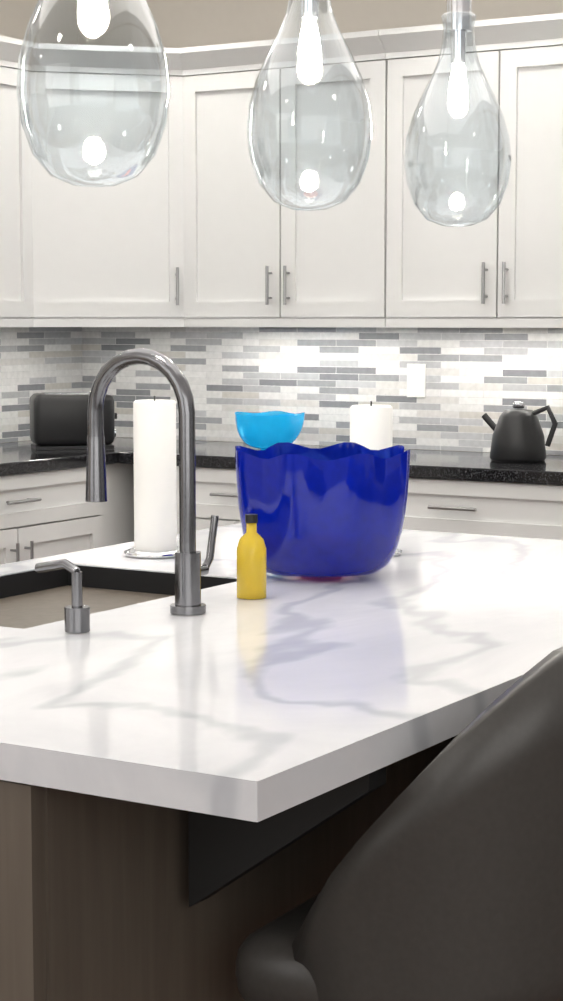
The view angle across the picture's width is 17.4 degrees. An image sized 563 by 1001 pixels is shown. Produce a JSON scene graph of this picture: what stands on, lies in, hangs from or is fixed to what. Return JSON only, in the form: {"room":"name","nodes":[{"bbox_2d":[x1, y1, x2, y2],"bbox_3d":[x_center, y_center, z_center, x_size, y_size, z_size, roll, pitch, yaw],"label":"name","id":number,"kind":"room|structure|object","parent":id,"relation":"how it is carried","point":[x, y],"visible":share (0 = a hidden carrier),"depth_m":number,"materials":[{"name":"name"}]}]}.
{"room":"kitchen","nodes":[
{"label":"kitchen","id":0,"kind":"room"},
{"bbox_2d":[0,0,562,454],"bbox_3d":[1.609,-0.199,1.984,9.620,2.740,11.720,3,7,31],"label":"wall","id":1,"kind":"structure","parent":0,"point":[194,22],"depth_m":6.61,"materials":[{"name":"beige paint"}]},
{"bbox_2d":[0,35,31,320],"bbox_3d":[-1.093,-1.067,6.142,0.373,0.915,0.549,3,7,31],"label":"upper cabinet","id":2,"kind":"object","parent":1,"relation":"attached to","point":[15,152],"depth_m":6.19,"materials":[{"name":"white wood"}]},
{"bbox_2d":[28,41,191,320],"bbox_3d":[-0.641,-1.103,6.512,0.758,0.915,0.758,3,7,31],"label":"upper cabinet","id":3,"kind":"object","parent":1,"relation":"attached to","point":[123,251],"depth_m":6.33,"materials":[{"name":"white wood"}]},
{"bbox_2d":[192,37,295,320],"bbox_3d":[-0.090,-1.093,6.403,0.500,0.915,0.373,3,7,31],"label":"upper cabinet","id":4,"kind":"object","parent":1,"relation":"attached to","point":[192,224],"depth_m":6.27,"materials":[{"name":"white wood"}]},
{"bbox_2d":[0,327,562,454],"bbox_3d":[-0.602,-0.430,5.157,2.295,0.739,3.137,3,7,31],"label":"backsplash","id":5,"kind":"structure","parent":1,"relation":"attached to","point":[441,388],"depth_m":6.55,"materials":[{"name":"tile"}]},
{"bbox_2d":[296,31,363,320],"bbox_3d":[0.255,-1.074,6.215,0.517,0.915,0.338,3,7,31],"label":"upper cabinet","id":6,"kind":"object","parent":1,"relation":"attached to","point":[329,242],"depth_m":6.09,"materials":[{"name":"white wood"}]},
{"bbox_2d":[364,21,475,320],"bbox_3d":[0.595,-1.054,6.010,0.515,0.915,0.338,3,7,31],"label":"upper cabinet","id":7,"kind":"object","parent":1,"relation":"attached to","point":[416,268],"depth_m":5.92,"materials":[{"name":"white wood"}]},
{"bbox_2d":[472,13,562,320],"bbox_3d":[0.910,-1.035,5.819,0.455,0.915,0.338,3,7,31],"label":"upper cabinet","id":8,"kind":"object","parent":1,"relation":"attached to","point":[518,276],"depth_m":5.73,"materials":[{"name":"white wood"}]},
{"bbox_3d":[1.609,1.214,2.122,9.620,0.100,11.720,3,7,31],"label":"floor","id":9,"kind":"structure","parent":0,"visible":0},
{"bbox_2d":[0,465,107,564],"bbox_3d":[-1.100,0.339,6.030,0.618,0.880,0.899,3,7,31],"label":"base cabinet","id":10,"kind":"object","parent":9,"relation":"on","point":[46,509],"depth_m":5.98,"materials":[{"name":"white wood"}]},
{"bbox_2d":[0,437,195,476],"bbox_3d":[-1.312,-0.084,5.624,0.633,0.040,3.136,3,7,31],"label":"countertop","id":11,"kind":"structure","parent":10,"relation":"on","point":[18,458],"depth_m":6.07,"materials":[{"name":"black stone"}]},
{"bbox_2d":[30,392,116,449],"bbox_3d":[-0.721,-0.279,6.414,0.295,0.192,0.170,-1,6,-14],"label":"toaster","id":12,"kind":"object","parent":11,"relation":"on","point":[58,420],"visible":0.94,"depth_m":6.33,"materials":[{"name":"black plastic"}]},
{"bbox_2d":[108,465,131,545],"bbox_3d":[-0.701,0.275,6.685,0.618,0.880,0.756,3,7,31],"label":"base cabinet","id":13,"kind":"object","parent":9,"relation":"on","point":[119,523],"depth_m":6.33,"materials":[{"name":"white wood"}]},
{"bbox_2d":[128,465,240,541],"bbox_3d":[0.010,0.309,6.336,0.801,0.880,0.618,3,7,31],"label":"base cabinet","id":14,"kind":"object","parent":9,"relation":"on","point":[216,489],"depth_m":6.09,"materials":[{"name":"white wood"}]},
{"bbox_2d":[0,739,452,1000],"bbox_3d":[-0.046,0.638,2.958,1.192,0.884,1.944,3,7,31],"label":"kitchen island","id":15,"kind":"object","parent":9,"relation":"on","point":[190,805],"depth_m":2.08,"materials":[{"name":"brown wood"}]},
{"bbox_2d":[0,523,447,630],"bbox_3d":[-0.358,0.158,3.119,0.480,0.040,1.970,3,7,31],"label":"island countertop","id":16,"kind":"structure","parent":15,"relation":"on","point":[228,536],"depth_m":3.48,"materials":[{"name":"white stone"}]},
{"bbox_2d":[0,559,236,630],"bbox_3d":[-0.379,0.280,3.009,0.414,0.258,0.624,3,7,31],"label":"sink","id":17,"kind":"object","parent":16,"relation":"in","point":[29,598],"depth_m":3.23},
{"bbox_2d":[124,396,178,557],"bbox_3d":[-0.237,-0.047,3.455,0.120,0.298,0.120,3,7,31],"label":"candle","id":18,"kind":"object","parent":16,"relation":"on","point":[155,494],"visible":0.92,"depth_m":3.42,"materials":[{"name":"white wax"}]},
{"bbox_2d":[85,348,218,614],"bbox_3d":[-0.196,-0.035,2.827,0.213,0.398,0.108,3,7,31],"label":"faucet","id":19,"kind":"object","parent":16,"relation":"on","point":[190,569],"visible":1,"depth_m":2.76,"materials":[{"name":"silver metal"}]},
{"bbox_2d":[235,442,409,577],"bbox_3d":[0.069,0.018,3.192,0.310,0.220,0.310,3,7,31],"label":"bowl","id":20,"kind":"object","parent":16,"relation":"on","point":[337,510],"visible":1,"depth_m":3.07,"materials":[{"name":"blue glass"}]},
{"bbox_2d":[350,401,401,555],"bbox_3d":[0.168,-0.043,3.466,0.120,0.288,0.120,3,7,31],"label":"candle","id":21,"kind":"object","parent":16,"relation":"on","point":[371,426],"visible":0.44,"depth_m":3.42,"materials":[{"name":"white wax"}]},
{"bbox_2d":[0,532,562,826],"bbox_3d":[0.168,0.189,2.802,0.750,0.040,1.970,3,7,31],"label":"island countertop","id":22,"kind":"structure","parent":15,"relation":"on","point":[281,702],"depth_m":2.30,"materials":[{"name":"white stone"}]},
{"bbox_2d":[35,559,89,632],"bbox_3d":[-0.312,0.133,2.625,0.089,0.102,0.036,3,7,31],"label":"soap dispenser","id":23,"kind":"object","parent":22,"relation":"on","point":[77,616],"visible":1,"depth_m":2.60,"materials":[{"name":"silver metal"}]},
{"bbox_2d":[237,514,265,598],"bbox_3d":[-0.048,0.088,2.929,0.048,0.133,0.048,3,7,31],"label":"soap bottle","id":24,"kind":"object","parent":22,"relation":"on","point":[251,565],"visible":1,"depth_m":2.91,"materials":[{"name":"yellow plastic"}]},
{"bbox_2d":[235,647,562,1000],"bbox_3d":[0.221,0.641,2.233,0.432,1.021,0.516,3,7,31],"label":"stool","id":25,"kind":"object","parent":9,"relation":"on","point":[444,881],"visible":1,"depth_m":1.98,"materials":[{"name":"grey leather"}]},
{"bbox_2d":[403,481,562,539],"bbox_3d":[0.667,0.348,5.938,0.854,0.880,0.618,3,7,31],"label":"base cabinet","id":26,"kind":"object","parent":9,"relation":"on","point":[467,507],"depth_m":5.58,"materials":[{"name":"white wood"}]},
{"bbox_2d":[116,441,562,484],"bbox_3d":[0.319,-0.130,6.095,1.659,0.040,0.633,3,7,31],"label":"countertop","id":27,"kind":"structure","parent":26,"relation":"on","point":[425,465],"depth_m":5.74,"materials":[{"name":"black stone"}]},
{"bbox_2d":[235,411,304,449],"bbox_3d":[-0.049,-0.238,6.331,0.240,0.128,0.245,3,7,31],"label":"bowl","id":28,"kind":"object","parent":27,"relation":"on","point":[263,430],"visible":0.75,"depth_m":6.24,"materials":[{"name":"blue glass"}]},
{"bbox_2d":[482,401,557,461],"bbox_3d":[0.753,-0.222,5.843,0.262,0.190,0.180,3,7,31],"label":"kettle","id":29,"kind":"object","parent":27,"relation":"on","point":[518,435],"visible":1,"depth_m":5.78,"materials":[{"name":"black metal"}]},
{"bbox_3d":[1.609,-1.592,1.847,9.620,0.140,11.720,3,7,31],"label":"ceiling","id":30,"kind":"structure","parent":0,"visible":0},
{"bbox_2d":[16,0,170,186],"bbox_3d":[-0.268,-1.019,2.591,0.220,1.144,0.220,3,7,31],"label":"pendant light","id":31,"kind":"object","parent":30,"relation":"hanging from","point":[92,11],"visible":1,"depth_m":2.62,"materials":[{"name":"clear glass"}]},
{"bbox_2d":[246,0,371,210],"bbox_3d":[0.049,-1.076,3.168,0.220,1.144,0.220,3,7,31],"label":"pendant light","id":32,"kind":"object","parent":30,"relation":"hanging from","point":[309,50],"visible":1,"depth_m":3.18,"materials":[{"name":"clear glass"}]},
{"bbox_2d":[404,0,510,226],"bbox_3d":[0.360,-1.131,3.736,0.220,1.144,0.220,3,7,31],"label":"pendant light","id":33,"kind":"object","parent":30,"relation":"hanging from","point":[458,15],"visible":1,"depth_m":3.75,"materials":[{"name":"clear glass"}]}
]}

